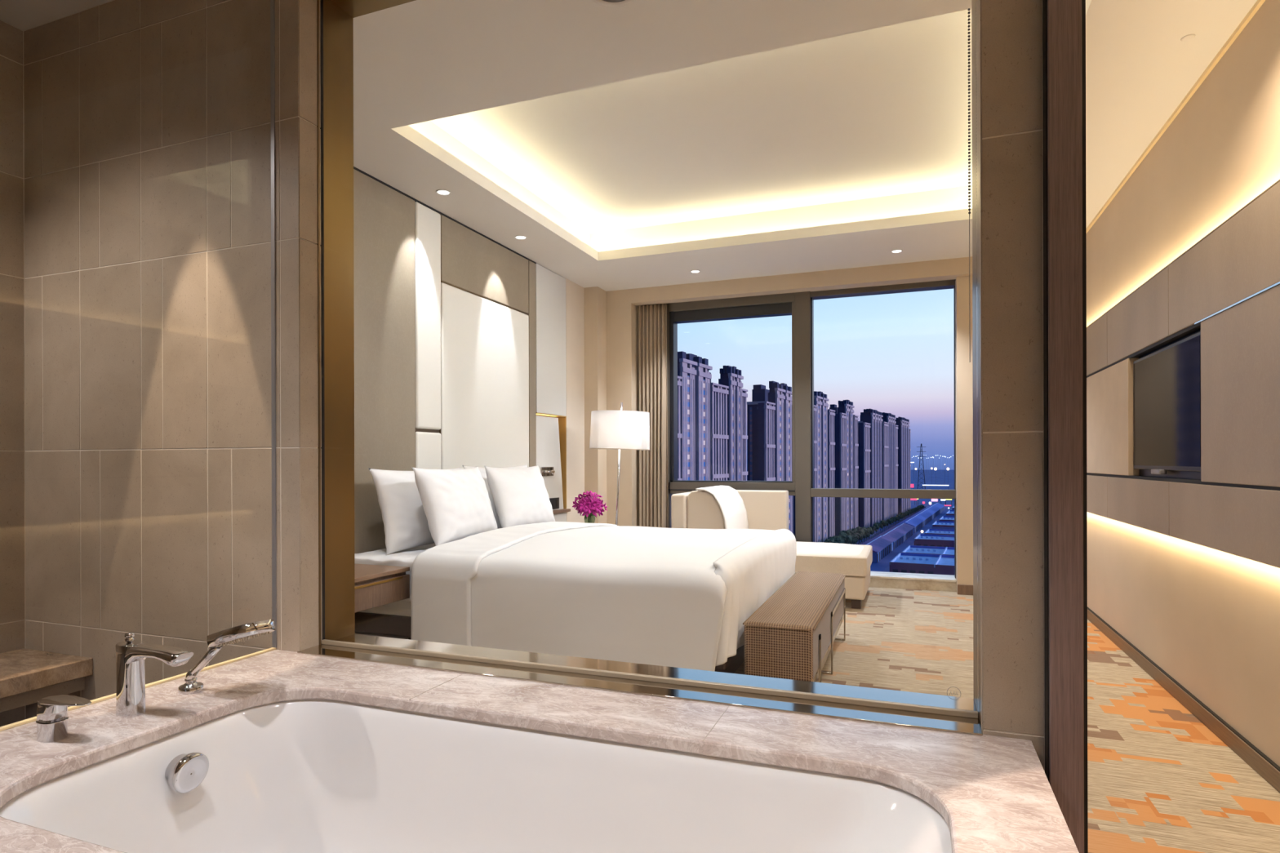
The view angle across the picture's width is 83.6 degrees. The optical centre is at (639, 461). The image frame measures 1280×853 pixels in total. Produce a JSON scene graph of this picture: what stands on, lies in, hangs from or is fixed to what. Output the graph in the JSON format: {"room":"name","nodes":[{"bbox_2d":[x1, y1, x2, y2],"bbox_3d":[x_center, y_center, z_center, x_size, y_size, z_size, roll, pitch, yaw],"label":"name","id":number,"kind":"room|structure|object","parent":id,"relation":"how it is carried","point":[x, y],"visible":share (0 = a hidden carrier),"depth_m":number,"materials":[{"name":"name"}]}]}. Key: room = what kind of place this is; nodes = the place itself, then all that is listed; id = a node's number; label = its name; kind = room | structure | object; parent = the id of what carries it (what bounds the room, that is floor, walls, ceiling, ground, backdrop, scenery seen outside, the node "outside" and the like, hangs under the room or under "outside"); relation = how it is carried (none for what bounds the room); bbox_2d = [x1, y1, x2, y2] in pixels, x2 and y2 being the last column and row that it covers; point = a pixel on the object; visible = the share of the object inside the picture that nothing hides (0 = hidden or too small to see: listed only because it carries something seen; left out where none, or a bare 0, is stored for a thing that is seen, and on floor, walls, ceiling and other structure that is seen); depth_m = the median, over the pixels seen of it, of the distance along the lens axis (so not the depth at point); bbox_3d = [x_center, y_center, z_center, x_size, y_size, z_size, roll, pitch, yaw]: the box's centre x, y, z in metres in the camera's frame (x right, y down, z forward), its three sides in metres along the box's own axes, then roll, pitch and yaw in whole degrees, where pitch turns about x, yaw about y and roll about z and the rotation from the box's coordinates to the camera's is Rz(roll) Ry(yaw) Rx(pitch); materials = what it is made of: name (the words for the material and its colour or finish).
{"room":"hotel room","nodes":[
{"label":"hotel room","id":0,"kind":"room"},
{"bbox_2d":[0,19,25,726],"bbox_3d":[-2.901,-0.222,1.025,0.090,2.700,3.455,0,0,21],"label":"wall","id":1,"kind":"structure","parent":0,"point":[12,439],"depth_m":2.58,"materials":[{"name":"beige tile"}]},
{"bbox_2d":[0,648,93,712],"bbox_3d":[-2.345,0.739,1.826,0.375,0.115,1.545,0,0,21],"label":"shower bench","id":2,"kind":"object","parent":1,"relation":"attached to","point":[27,676],"visible":1,"depth_m":2.38,"materials":[{"name":"stone"}]},
{"bbox_2d":[0,0,112,31],"bbox_3d":[-1.403,-1.606,0.457,3.460,0.060,3.460,0,0,21],"label":"ceiling","id":3,"kind":"structure","parent":0,"point":[24,15],"depth_m":2.50,"materials":[{"name":"white paint"}]},
{"bbox_2d":[23,0,1044,772],"bbox_3d":[-0.710,-0.278,2.144,3.350,2.800,0.215,0,0,21],"label":"wall partition","id":4,"kind":"structure","parent":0,"point":[147,123],"depth_m":2.29,"materials":[{"name":"beige tile"}]},
{"bbox_2d":[297,0,982,736],"bbox_3d":[-0.119,-0.442,1.919,1.893,2.085,0.237,0,0,21],"label":"window","id":5,"kind":"structure","parent":4,"relation":"in","point":[961,715],"depth_m":2.16,"materials":[{"name":"brown metal"}]},
{"bbox_2d":[967,8,970,362],"bbox_3d":[0.771,-0.646,1.675,0.006,0.829,0.006,0,0,-2],"label":"chain","id":6,"kind":"object","parent":5,"relation":"hanging from","point":[968,9],"visible":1,"depth_m":1.67,"materials":[{"name":"silver metal"}]},
{"bbox_2d":[1042,0,1088,852],"bbox_3d":[0.886,-0.235,1.535,0.066,2.695,0.300,0,0,21],"label":"door","id":7,"kind":"structure","parent":4,"relation":"in","point":[1064,21],"depth_m":1.40,"materials":[{"name":"brown wood"}]},
{"bbox_2d":[565,278,606,523],"bbox_3d":[-0.493,-0.279,6.866,0.170,2.800,0.715,0,0,21],"label":"wall","id":8,"kind":"structure","parent":0,"point":[586,307],"depth_m":6.87,"materials":[{"name":"paint"}]},
{"bbox_2d":[606,256,973,593],"bbox_3d":[1.589,-0.284,6.553,4.285,2.800,0.420,0,0,21],"label":"wall","id":9,"kind":"structure","parent":0,"point":[622,332],"depth_m":6.47,"materials":[{"name":"paint"}]},
{"bbox_2d":[637,303,667,528],"bbox_3d":[0.123,-0.215,7.030,0.310,2.640,0.098,0,0,21],"label":"curtain","id":10,"kind":"object","parent":9,"relation":"hanging from","point":[651,319],"visible":0.78,"depth_m":7.00,"materials":[{"name":"beige fabric"}]},
{"bbox_2d":[640,279,956,591],"bbox_3d":[1.365,-0.234,6.742,2.960,2.700,0.285,0,0,21],"label":"window","id":11,"kind":"structure","parent":9,"relation":"in","point":[800,305],"depth_m":6.61,"materials":[{"name":"grey metal"}]},
{"bbox_2d":[957,584,973,595],"bbox_3d":[3.037,1.069,5.846,0.813,0.085,0.015,0,0,21],"label":"baseboard","id":12,"kind":"structure","parent":9,"relation":"attached to","point":[962,589],"depth_m":5.96,"materials":[{"name":"brown wood"}]},
{"bbox_2d":[353,0,1257,291],"bbox_3d":[0.069,-1.816,2.727,4.400,0.368,8.750,0,0,21],"label":"ceiling","id":13,"kind":"structure","parent":0,"point":[638,144],"depth_m":3.92,"materials":[{"name":"white paint"}]},
{"bbox_2d":[435,189,451,195],"bbox_3d":[-1.222,-1.674,4.450,0.094,0.006,0.094,0,0,21],"label":"recessed light","id":14,"kind":"object","parent":13,"relation":"in","point":[441,192],"visible":1,"depth_m":4.45,"materials":[{"name":"white paint"}]},
{"bbox_2d":[514,235,527,239],"bbox_3d":[-0.891,-1.675,5.349,0.094,0.006,0.094,0,0,21],"label":"recessed light","id":15,"kind":"object","parent":13,"relation":"in","point":[518,237],"visible":1,"depth_m":5.35,"materials":[{"name":"white"}]},
{"bbox_2d":[592,0,635,6],"bbox_3d":[-0.096,-1.676,2.533,0.204,0.008,0.204,0,0,21],"label":"ceiling speaker","id":16,"kind":"object","parent":13,"relation":"attached to","point":[605,2],"visible":1,"depth_m":2.61,"materials":[{"name":"white paint"}]},
{"bbox_2d":[603,0,624,2],"bbox_3d":[-0.096,-1.677,2.533,0.160,0.002,0.160,0,0,21],"label":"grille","id":17,"kind":"object","parent":16,"relation":"attached to","point":[604,1],"depth_m":2.61,"materials":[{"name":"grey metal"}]},
{"bbox_2d":[689,270,700,273],"bbox_3d":[0.489,-1.678,6.322,0.094,0.006,0.094,0,0,21],"label":"recessed light","id":18,"kind":"object","parent":13,"relation":"in","point":[691,271],"visible":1,"depth_m":6.32,"materials":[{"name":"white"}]},
{"bbox_2d":[890,248,902,253],"bbox_3d":[2.055,-1.683,5.727,0.094,0.006,0.094,0,0,21],"label":"recessed light","id":19,"kind":"object","parent":13,"relation":"in","point":[898,251],"visible":1,"depth_m":5.72,"materials":[{"name":"white"}]},
{"bbox_2d":[1180,34,1195,41],"bbox_3d":[2.116,-1.635,2.764,0.046,0.006,0.046,0,0,21],"label":"sprinkler cover","id":20,"kind":"object","parent":13,"relation":"attached to","point":[1187,37],"visible":1,"depth_m":2.76,"materials":[{"name":"white paint"}]},
{"bbox_2d":[733,586,1279,852],"bbox_3d":[0.669,1.178,4.353,4.550,0.120,4.890,0,0,21],"label":"floor","id":21,"kind":"structure","parent":0,"point":[1159,780],"depth_m":2.92,"materials":[{"name":"carpet"}]},
{"bbox_2d":[354,521,796,673],"bbox_3d":[-0.307,0.763,4.336,2.203,0.716,1.963,0,0,21],"label":"bed","id":22,"kind":"object","parent":21,"relation":"on","point":[676,597],"visible":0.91,"depth_m":3.43,"materials":[{"name":"white fabric"}]},
{"bbox_2d":[368,466,463,555],"bbox_3d":[-1.281,0.274,4.339,0.257,0.475,0.907,0,0,27],"label":"pillow","id":23,"kind":"object","parent":22,"relation":"on","point":[405,521],"visible":0.41,"depth_m":4.02,"materials":[{"name":"white fabric"}]},
{"bbox_2d":[411,466,497,546],"bbox_3d":[-1.069,0.251,4.221,0.245,0.444,0.700,0,0,18],"label":"pillow","id":24,"kind":"object","parent":22,"relation":"on","point":[456,503],"visible":0.96,"depth_m":4.04,"materials":[{"name":"white fabric"}]},
{"bbox_2d":[462,464,527,528],"bbox_3d":[-0.974,0.261,5.142,0.240,0.475,0.865,0,0,18],"label":"pillow","id":25,"kind":"object","parent":22,"relation":"on","point":[482,470],"visible":0.09,"depth_m":4.86,"materials":[{"name":"white fabric"}]},
{"bbox_2d":[484,465,555,528],"bbox_3d":[-0.808,0.248,4.908,0.258,0.444,0.690,0,0,28],"label":"pillow","id":26,"kind":"object","parent":22,"relation":"on","point":[520,495],"visible":0.91,"depth_m":4.74,"materials":[{"name":"white fabric"}]},
{"bbox_2d":[589,402,649,525],"bbox_3d":[-0.175,0.303,6.219,0.528,1.635,0.528,0,0,21],"label":"floor lamp","id":27,"kind":"object","parent":21,"relation":"on","point":[620,429],"visible":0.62,"depth_m":6.00,"materials":[{"name":"white fabric"}]},
{"bbox_2d":[671,485,872,608],"bbox_3d":[1.140,0.666,6.058,1.542,0.901,0.945,0,0,21],"label":"chaise longue","id":28,"kind":"object","parent":21,"relation":"on","point":[716,507],"visible":0.58,"depth_m":5.86,"materials":[{"name":"beige fabric"}]},
{"bbox_2d":[687,489,724,528],"bbox_3d":[0.667,0.477,6.176,0.325,0.478,0.740,0,0,21],"label":"cushion","id":29,"kind":"object","parent":28,"relation":"on","point":[704,511],"depth_m":5.84,"materials":[{"name":"beige fabric"}]},
{"bbox_2d":[695,485,748,528],"bbox_3d":[0.717,0.453,6.147,0.259,0.472,0.800,0,0,21],"label":"throw blanket","id":30,"kind":"object","parent":28,"relation":"on","point":[717,507],"depth_m":5.86,"materials":[{"name":"fabric"}]},
{"bbox_2d":[795,541,863,555],"bbox_3d":[1.185,0.714,5.980,1.360,0.045,0.790,0,0,21],"label":"cushion","id":31,"kind":"object","parent":28,"relation":"on","point":[803,548],"depth_m":5.67,"materials":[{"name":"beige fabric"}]},
{"bbox_2d":[795,544,872,577],"bbox_3d":[1.187,0.791,5.982,1.402,0.151,0.835,0,0,21],"label":"seat cushion","id":32,"kind":"object","parent":28,"relation":"on","point":[847,560],"depth_m":5.48,"materials":[{"name":"beige fabric"}]},
{"bbox_2d":[742,571,845,682],"bbox_3d":[0.881,0.915,3.870,0.324,0.405,1.586,0,0,21],"label":"bench","id":33,"kind":"object","parent":21,"relation":"on","point":[792,635],"visible":0.78,"depth_m":3.24,"materials":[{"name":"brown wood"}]},
{"bbox_2d":[1086,0,1279,766],"bbox_3d":[2.081,-0.336,1.937,0.185,2.900,8.700,0,0,21],"label":"wall","id":34,"kind":"structure","parent":0,"point":[1209,618],"depth_m":3.09,"materials":[{"name":"paper"}]},
{"bbox_2d":[1086,0,1265,232],"bbox_3d":[1.913,-1.629,1.785,0.016,0.017,8.300,0,0,21],"label":"trim","id":35,"kind":"structure","parent":34,"relation":"attached to","point":[1258,4],"depth_m":3.19,"materials":[{"name":"brown"}]},
{"bbox_2d":[1086,179,1279,568],"bbox_3d":[1.889,-0.280,1.785,0.067,1.246,8.240,0,0,21],"label":"panelling","id":36,"kind":"object","parent":34,"relation":"attached to","point":[1225,287],"visible":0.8,"depth_m":2.79,"materials":[{"name":"wood"}]},
{"bbox_2d":[1133,331,1200,474],"bbox_3d":[2.495,-0.240,3.404,0.050,0.603,0.988,0,0,21],"label":"television","id":37,"kind":"object","parent":36,"relation":"attached to","point":[1166,381],"visible":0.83,"depth_m":3.32,"materials":[{"name":"black plastic"}]},
{"bbox_2d":[1087,607,1279,792],"bbox_3d":[1.931,1.077,1.808,0.020,0.076,8.350,0,0,21],"label":"baseboard","id":38,"kind":"structure","parent":34,"relation":"attached to","point":[1264,766],"depth_m":3.07,"materials":[{"name":"brown wood"}]},
{"bbox_3d":[-1.334,1.184,0.541,3.515,0.120,3.660,0,0,21],"label":"floor","id":39,"kind":"structure","parent":0,"visible":0},
{"bbox_2d":[0,647,1079,852],"bbox_3d":[-0.380,0.843,1.260,2.060,0.556,1.205,0,0,21],"label":"tub surround","id":40,"kind":"object","parent":39,"relation":"on","point":[993,794],"visible":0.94,"depth_m":1.50,"materials":[{"name":"stone"}]},
{"bbox_2d":[35,694,91,742],"bbox_3d":[-1.176,0.530,1.466,0.142,0.086,0.049,0,0,21],"label":"lever","id":41,"kind":"object","parent":40,"relation":"on","point":[52,717],"visible":1,"depth_m":1.46,"materials":[{"name":"silver metal"}]},
{"bbox_2d":[115,632,193,718],"bbox_3d":[-1.089,0.481,1.600,0.204,0.184,0.048,0,0,21],"label":"spout","id":42,"kind":"object","parent":40,"relation":"on","point":[131,654],"visible":1,"depth_m":1.60,"materials":[{"name":"silver metal"}]},
{"bbox_2d":[177,618,275,694],"bbox_3d":[-1.017,0.475,1.747,0.277,0.195,0.117,0,0,21],"label":"shower","id":43,"kind":"object","parent":40,"relation":"on","point":[215,642],"visible":1,"depth_m":1.71,"materials":[{"name":"silver metal"}]},
{"bbox_2d":[270,0,276,648],"bbox_3d":[-1.623,-0.500,0.854,0.014,2.140,2.844,0,0,21],"label":"glass panel edge","id":44,"kind":"object","parent":40,"relation":"on","point":[272,2],"visible":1,"depth_m":2.18,"materials":[{"name":"clear glass"}]},
{"bbox_2d":[0,699,951,852],"bbox_3d":[-0.305,0.795,1.252,1.639,0.391,0.758,0,0,21],"label":"bathtub","id":45,"kind":"object","parent":40,"relation":"in","point":[298,775],"visible":0.84,"depth_m":1.55,"materials":[{"name":"white ceramic"}]},
{"bbox_3d":[-1.358,-0.426,5.202,0.265,3.300,5.040,0,0,21],"label":"wall","id":46,"kind":"structure","parent":0,"visible":0},
{"bbox_2d":[353,168,536,639],"bbox_3d":[-1.493,-0.276,4.423,0.035,2.780,3.448,0,0,21],"label":"panelling","id":47,"kind":"object","parent":46,"relation":"attached to","point":[445,350],"visible":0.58,"depth_m":4.70,"materials":[{"name":"beige fabric"}]},
{"bbox_2d":[354,564,409,613],"bbox_3d":[-1.554,0.624,3.467,0.538,0.160,0.675,0,0,21],"label":"nightstand","id":48,"kind":"object","parent":47,"relation":"attached to","point":[375,585],"visible":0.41,"depth_m":3.52,"materials":[{"name":"brown wood"}]},
{"bbox_2d":[353,166,536,263],"bbox_3d":[-1.504,-1.671,4.416,0.028,0.010,3.470,0,0,21],"label":"trim","id":49,"kind":"structure","parent":47,"relation":"attached to","point":[354,167],"depth_m":4.76,"materials":[{"name":"black"}]},
{"bbox_2d":[535,263,570,521],"bbox_3d":[-0.820,-0.275,6.320,0.173,2.795,0.577,0,0,21],"label":"panelling","id":50,"kind":"object","parent":46,"relation":"attached to","point":[550,286],"visible":0.52,"depth_m":6.30,"materials":[{"name":"white"}]},
{"bbox_2d":[540,466,555,476],"bbox_3d":[-0.791,0.087,6.220,0.045,0.080,0.225,0,0,21],"label":"light","id":51,"kind":"object","parent":50,"relation":"attached to","point":[544,471],"visible":0.94,"depth_m":6.20,"materials":[{"name":"silver metal"}]},
{"bbox_2d":[549,497,559,509],"bbox_3d":[-0.763,0.372,6.343,0.011,0.100,0.195,0,0,21],"label":"socket plate","id":52,"kind":"object","parent":50,"relation":"attached to","point":[554,502],"visible":0.81,"depth_m":6.35,"materials":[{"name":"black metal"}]},
{"bbox_3d":[-0.655,0.622,5.829,0.538,0.160,0.570,0,0,21],"label":"nightstand","id":53,"kind":"object","parent":50,"relation":"attached to","visible":0},
{"bbox_2d":[572,490,607,523],"bbox_3d":[-0.414,0.388,5.916,0.278,0.304,0.276,0,0,-33],"label":"flowers","id":54,"kind":"object","parent":53,"relation":"on","point":[590,505],"visible":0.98,"depth_m":5.86,"materials":[{"name":"purple plant"}]},
{"label":"outside","id":55,"kind":"structure","parent":0,"visible":0},
{"bbox_2d":[792,470,954,571],"bbox_3d":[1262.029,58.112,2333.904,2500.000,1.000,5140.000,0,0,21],"label":"ground","id":56,"kind":"structure","parent":55,"point":[931,477],"depth_m":1070.40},
{"bbox_2d":[677,351,728,480],"bbox_3d":[17.546,7.521,313.687,23.600,107.100,61.000,0,0,29],"label":"apartment tower","id":57,"kind":"structure","parent":56,"relation":"on","point":[703,437],"depth_m":305.85,"materials":[{"name":"concrete"}]},
{"bbox_2d":[718,365,747,480],"bbox_3d":[42.002,7.603,350.953,16.500,106.800,26.120,0,0,29],"label":"apartment tower","id":58,"kind":"structure","parent":56,"relation":"on","point":[731,376],"depth_m":343.80,"materials":[{"name":"concrete"}]},
{"bbox_2d":[746,384,769,480],"bbox_3d":[77.405,6.655,449.286,13.384,108.500,22.800,0,0,29],"label":"tower","id":59,"kind":"structure","parent":56,"relation":"on","point":[759,393],"depth_m":441.87,"materials":[{"name":"concrete"}]},
{"bbox_2d":[751,381,793,533],"bbox_3d":[73.578,7.916,407.266,15.500,106.000,49.000,0,0,29],"label":"apartment tower","id":60,"kind":"structure","parent":56,"relation":"on","point":[772,460],"depth_m":398.81,"materials":[{"name":"concrete"}]},
{"bbox_2d":[793,391,835,542],"bbox_3d":[117.794,6.693,488.514,16.600,108.200,64.000,0,0,29],"label":"apartment tower","id":61,"kind":"structure","parent":56,"relation":"on","point":[824,417],"depth_m":483.65,"materials":[{"name":"concrete"}]},
{"bbox_2d":[823,538,834,542],"bbox_3d":[123.780,55.863,470.488,9.056,9.843,7.591,0,0,-23],"label":"tree","id":62,"kind":"object","parent":56,"relation":"on","point":[827,540],"visible":0.34,"depth_m":469.34,"materials":[{"name":"green plant"}]},
{"bbox_2d":[829,404,837,419],"bbox_3d":[177.415,4.627,649.286,10.707,112.000,22.800,0,0,29],"label":"tower","id":63,"kind":"structure","parent":56,"relation":"on","point":[833,406],"depth_m":640.73,"materials":[{"name":"concrete"}]},
{"bbox_2d":[834,537,844,543],"bbox_3d":[132.482,55.565,473.559,7.598,10.392,6.997,0,0,-25],"label":"tree","id":64,"kind":"object","parent":56,"relation":"on","point":[839,540],"visible":0.49,"depth_m":472.56,"materials":[{"name":"green plant"}]},
{"bbox_2d":[838,531,847,535],"bbox_3d":[146.636,55.533,514.872,7.252,10.377,7.874,0,0,16],"label":"tree","id":65,"kind":"object","parent":56,"relation":"on","point":[840,532],"visible":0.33,"depth_m":513.59,"materials":[{"name":"green plant"}]},
{"bbox_2d":[834,400,858,535],"bbox_3d":[156.158,6.336,558.715,17.100,108.700,60.000,0,0,29],"label":"apartment tower","id":66,"kind":"structure","parent":56,"relation":"on","point":[846,424],"depth_m":546.71,"materials":[{"name":"concrete"}]},
{"bbox_2d":[841,529,851,535],"bbox_3d":[151.344,55.404,524.755,8.434,10.610,7.070,0,0,-38],"label":"tree","id":67,"kind":"object","parent":56,"relation":"on","point":[847,531],"visible":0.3,"depth_m":521.93,"materials":[{"name":"green plant"}]},
{"bbox_2d":[841,535,852,544],"bbox_3d":[138.408,55.314,481.956,8.702,10.862,7.294,0,0,-32],"label":"tree","id":68,"kind":"object","parent":56,"relation":"on","point":[847,540],"visible":0.73,"depth_m":480.47,"materials":[{"name":"green plant"}]},
{"bbox_2d":[851,535,857,542],"bbox_3d":[152.211,56.566,509.965,6.832,8.276,8.150,0,0,-40],"label":"tree","id":69,"kind":"object","parent":56,"relation":"on","point":[854,537],"visible":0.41,"depth_m":507.54,"materials":[{"name":"green plant"}]},
{"bbox_2d":[850,533,862,540],"bbox_3d":[156.683,56.137,518.080,8.252,9.111,8.532,0,0,38],"label":"tree","id":70,"kind":"object","parent":56,"relation":"on","point":[858,535],"visible":0.5,"depth_m":516.48,"materials":[{"name":"green plant"}]},
{"bbox_2d":[855,528,864,543],"bbox_3d":[161.863,54.982,527.355,7.181,11.398,7.797,0,0,27],"label":"tree","id":71,"kind":"object","parent":56,"relation":"on","point":[861,531],"visible":0.58,"depth_m":524.35,"materials":[{"name":"green plant"}]},
{"bbox_2d":[857,412,863,426],"bbox_3d":[242.083,3.947,769.286,11.559,113.000,22.800,0,0,29],"label":"tower","id":72,"kind":"structure","parent":56,"relation":"on","point":[861,413],"depth_m":761.63,"materials":[{"name":"concrete"}]},
{"bbox_2d":[860,527,869,539],"bbox_3d":[170.591,55.437,544.758,8.419,10.437,8.143,0,0,2],"label":"tree","id":73,"kind":"object","parent":56,"relation":"on","point":[866,531],"visible":0.59,"depth_m":541.59,"materials":[{"name":"green plant"}]},
{"bbox_2d":[866,526,871,538],"bbox_3d":[175.940,55.493,553.737,7.075,10.294,6.516,0,0,-42],"label":"tree","id":74,"kind":"object","parent":56,"relation":"on","point":[868,527],"visible":0.24,"depth_m":552.07,"materials":[{"name":"green plant"}]},
{"bbox_2d":[857,408,883,528],"bbox_3d":[202.724,6.656,644.949,18.500,107.800,76.000,0,0,29],"label":"apartment tower","id":75,"kind":"structure","parent":56,"relation":"on","point":[869,432],"depth_m":631.10,"materials":[{"name":"concrete"}]},
{"bbox_2d":[873,524,879,533],"bbox_3d":[201.187,56.730,609.164,5.356,7.675,6.389,0,0,-31],"label":"tree","id":76,"kind":"object","parent":56,"relation":"on","point":[874,525],"visible":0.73,"depth_m":607.52,"materials":[{"name":"green plant"}]},
{"bbox_2d":[861,535,894,563],"bbox_3d":[150.434,55.852,461.687,17.000,9.700,70.000,0,0,27],"label":"shed","id":77,"kind":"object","parent":56,"relation":"on","point":[882,546],"visible":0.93,"depth_m":456.35,"materials":[{"name":"blue metal"}]},
{"bbox_2d":[880,520,886,526],"bbox_3d":[215.299,56.448,634.574,6.501,8.162,5.449,0,0,4],"label":"tree","id":78,"kind":"object","parent":56,"relation":"on","point":[882,522],"visible":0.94,"depth_m":632.80,"materials":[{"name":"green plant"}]},
{"bbox_2d":[886,519,892,524],"bbox_3d":[229.468,56.803,661.050,6.160,7.371,5.164,0,0,3],"label":"tree","id":79,"kind":"object","parent":56,"relation":"on","point":[889,521],"visible":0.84,"depth_m":659.62,"materials":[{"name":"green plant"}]},
{"bbox_2d":[881,412,897,520],"bbox_3d":[244.243,5.841,720.262,18.600,109.200,86.000,0,0,29],"label":"apartment tower","id":80,"kind":"structure","parent":56,"relation":"on","point":[889,428],"depth_m":706.46,"materials":[{"name":"concrete"}]},
{"bbox_2d":[857,506,925,544],"bbox_3d":[234.969,58.217,656.725,61.383,4.500,535.400,0,0,21],"label":"fence","id":81,"kind":"object","parent":56,"relation":"on","point":[904,518],"visible":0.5,"depth_m":614.38,"materials":[{"name":"blue stone"}]},
{"bbox_2d":[872,523,915,549],"bbox_3d":[194.535,55.979,547.464,17.000,9.200,118.000,0,0,27],"label":"shed","id":82,"kind":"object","parent":56,"relation":"on","point":[900,533],"visible":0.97,"depth_m":538.23,"materials":[{"name":"blue metal"}]},
{"bbox_2d":[895,417,911,514],"bbox_3d":[289.551,5.615,803.695,19.500,109.400,66.120,0,0,29],"label":"apartment tower","id":83,"kind":"structure","parent":56,"relation":"on","point":[904,431],"depth_m":783.89,"materials":[{"name":"concrete"}]},
{"bbox_2d":[895,502,944,533],"bbox_3d":[295.932,55.698,744.689,17.000,9.200,316.000,0,0,27],"label":"shed","id":84,"kind":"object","parent":56,"relation":"on","point":[918,520],"visible":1,"depth_m":700.62,"materials":[{"name":"blue"}]},
{"bbox_2d":[916,444,925,488],"bbox_3d":[589.758,11.050,1499.976,18.000,97.250,16.231,0,0,21],"label":"pylon","id":85,"kind":"object","parent":56,"relation":"on","point":[922,446],"visible":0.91,"depth_m":1497.40,"materials":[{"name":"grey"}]},
{"bbox_2d":[889,552,954,575],"bbox_3d":[151.160,54.950,359.335,44.000,11.500,40.100,0,0,27],"label":"flat roof workshop","id":86,"kind":"structure","parent":56,"relation":"on","point":[904,562],"depth_m":350.58,"materials":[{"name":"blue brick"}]},
{"bbox_2d":[902,545,954,555],"bbox_3d":[171.477,55.144,399.228,44.000,11.000,37.100,0,0,27],"label":"flat roof workshop","id":87,"kind":"structure","parent":56,"relation":"on","point":[910,548],"depth_m":409.76,"materials":[{"name":"blue"}]},
{"bbox_2d":[914,533,954,547],"bbox_3d":[200.857,54.312,450.315,50.000,12.500,34.100,0,0,27],"label":"flat roof workshop","id":88,"kind":"structure","parent":56,"relation":"on","point":[922,540],"depth_m":444.90,"materials":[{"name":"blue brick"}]},
{"bbox_2d":[922,484,948,488],"bbox_3d":[537.128,50.964,1300.468,44.000,17.325,1.000,0,0,21],"label":"lit sign","id":89,"kind":"object","parent":56,"relation":"on","point":[922,485],"visible":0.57,"depth_m":1300.33,"materials":[{"name":"white"}]},
{"bbox_2d":[924,528,954,535],"bbox_3d":[233.841,55.220,504.079,60.000,10.500,35.100,0,0,27],"label":"flat roof workshop","id":90,"kind":"structure","parent":56,"relation":"on","point":[930,531],"depth_m":517.36,"materials":[{"name":"blue metal"}]},
{"bbox_2d":[931,520,954,529],"bbox_3d":[262.348,54.641,560.090,60.000,11.500,40.100,0,0,27],"label":"flat roof workshop","id":91,"kind":"structure","parent":56,"relation":"on","point":[944,525],"depth_m":555.18,"materials":[{"name":"blue"}]},
{"bbox_2d":[938,515,954,521],"bbox_3d":[298.746,55.040,620.570,70.000,10.500,44.100,0,0,27],"label":"flat roof workshop","id":92,"kind":"structure","parent":56,"relation":"on","point":[947,518],"depth_m":637.22,"materials":[{"name":"blue"}]},
{"bbox_2d":[945,510,954,516],"bbox_3d":[340.829,54.923,692.240,80.000,10.500,55.100,0,0,27],"label":"flat roof workshop","id":93,"kind":"structure","parent":56,"relation":"on","point":[950,513],"depth_m":685.73,"materials":[{"name":"blue"}]},
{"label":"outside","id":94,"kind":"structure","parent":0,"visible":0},
{"bbox_2d":[883,508,951,572],"bbox_3d":[250.879,60.273,616.122,79.860,0.100,670.000,0,0,21],"label":"road","id":95,"kind":"structure","parent":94,"point":[887,569],"depth_m":401.84,"materials":[{"name":"blue asphalt"}]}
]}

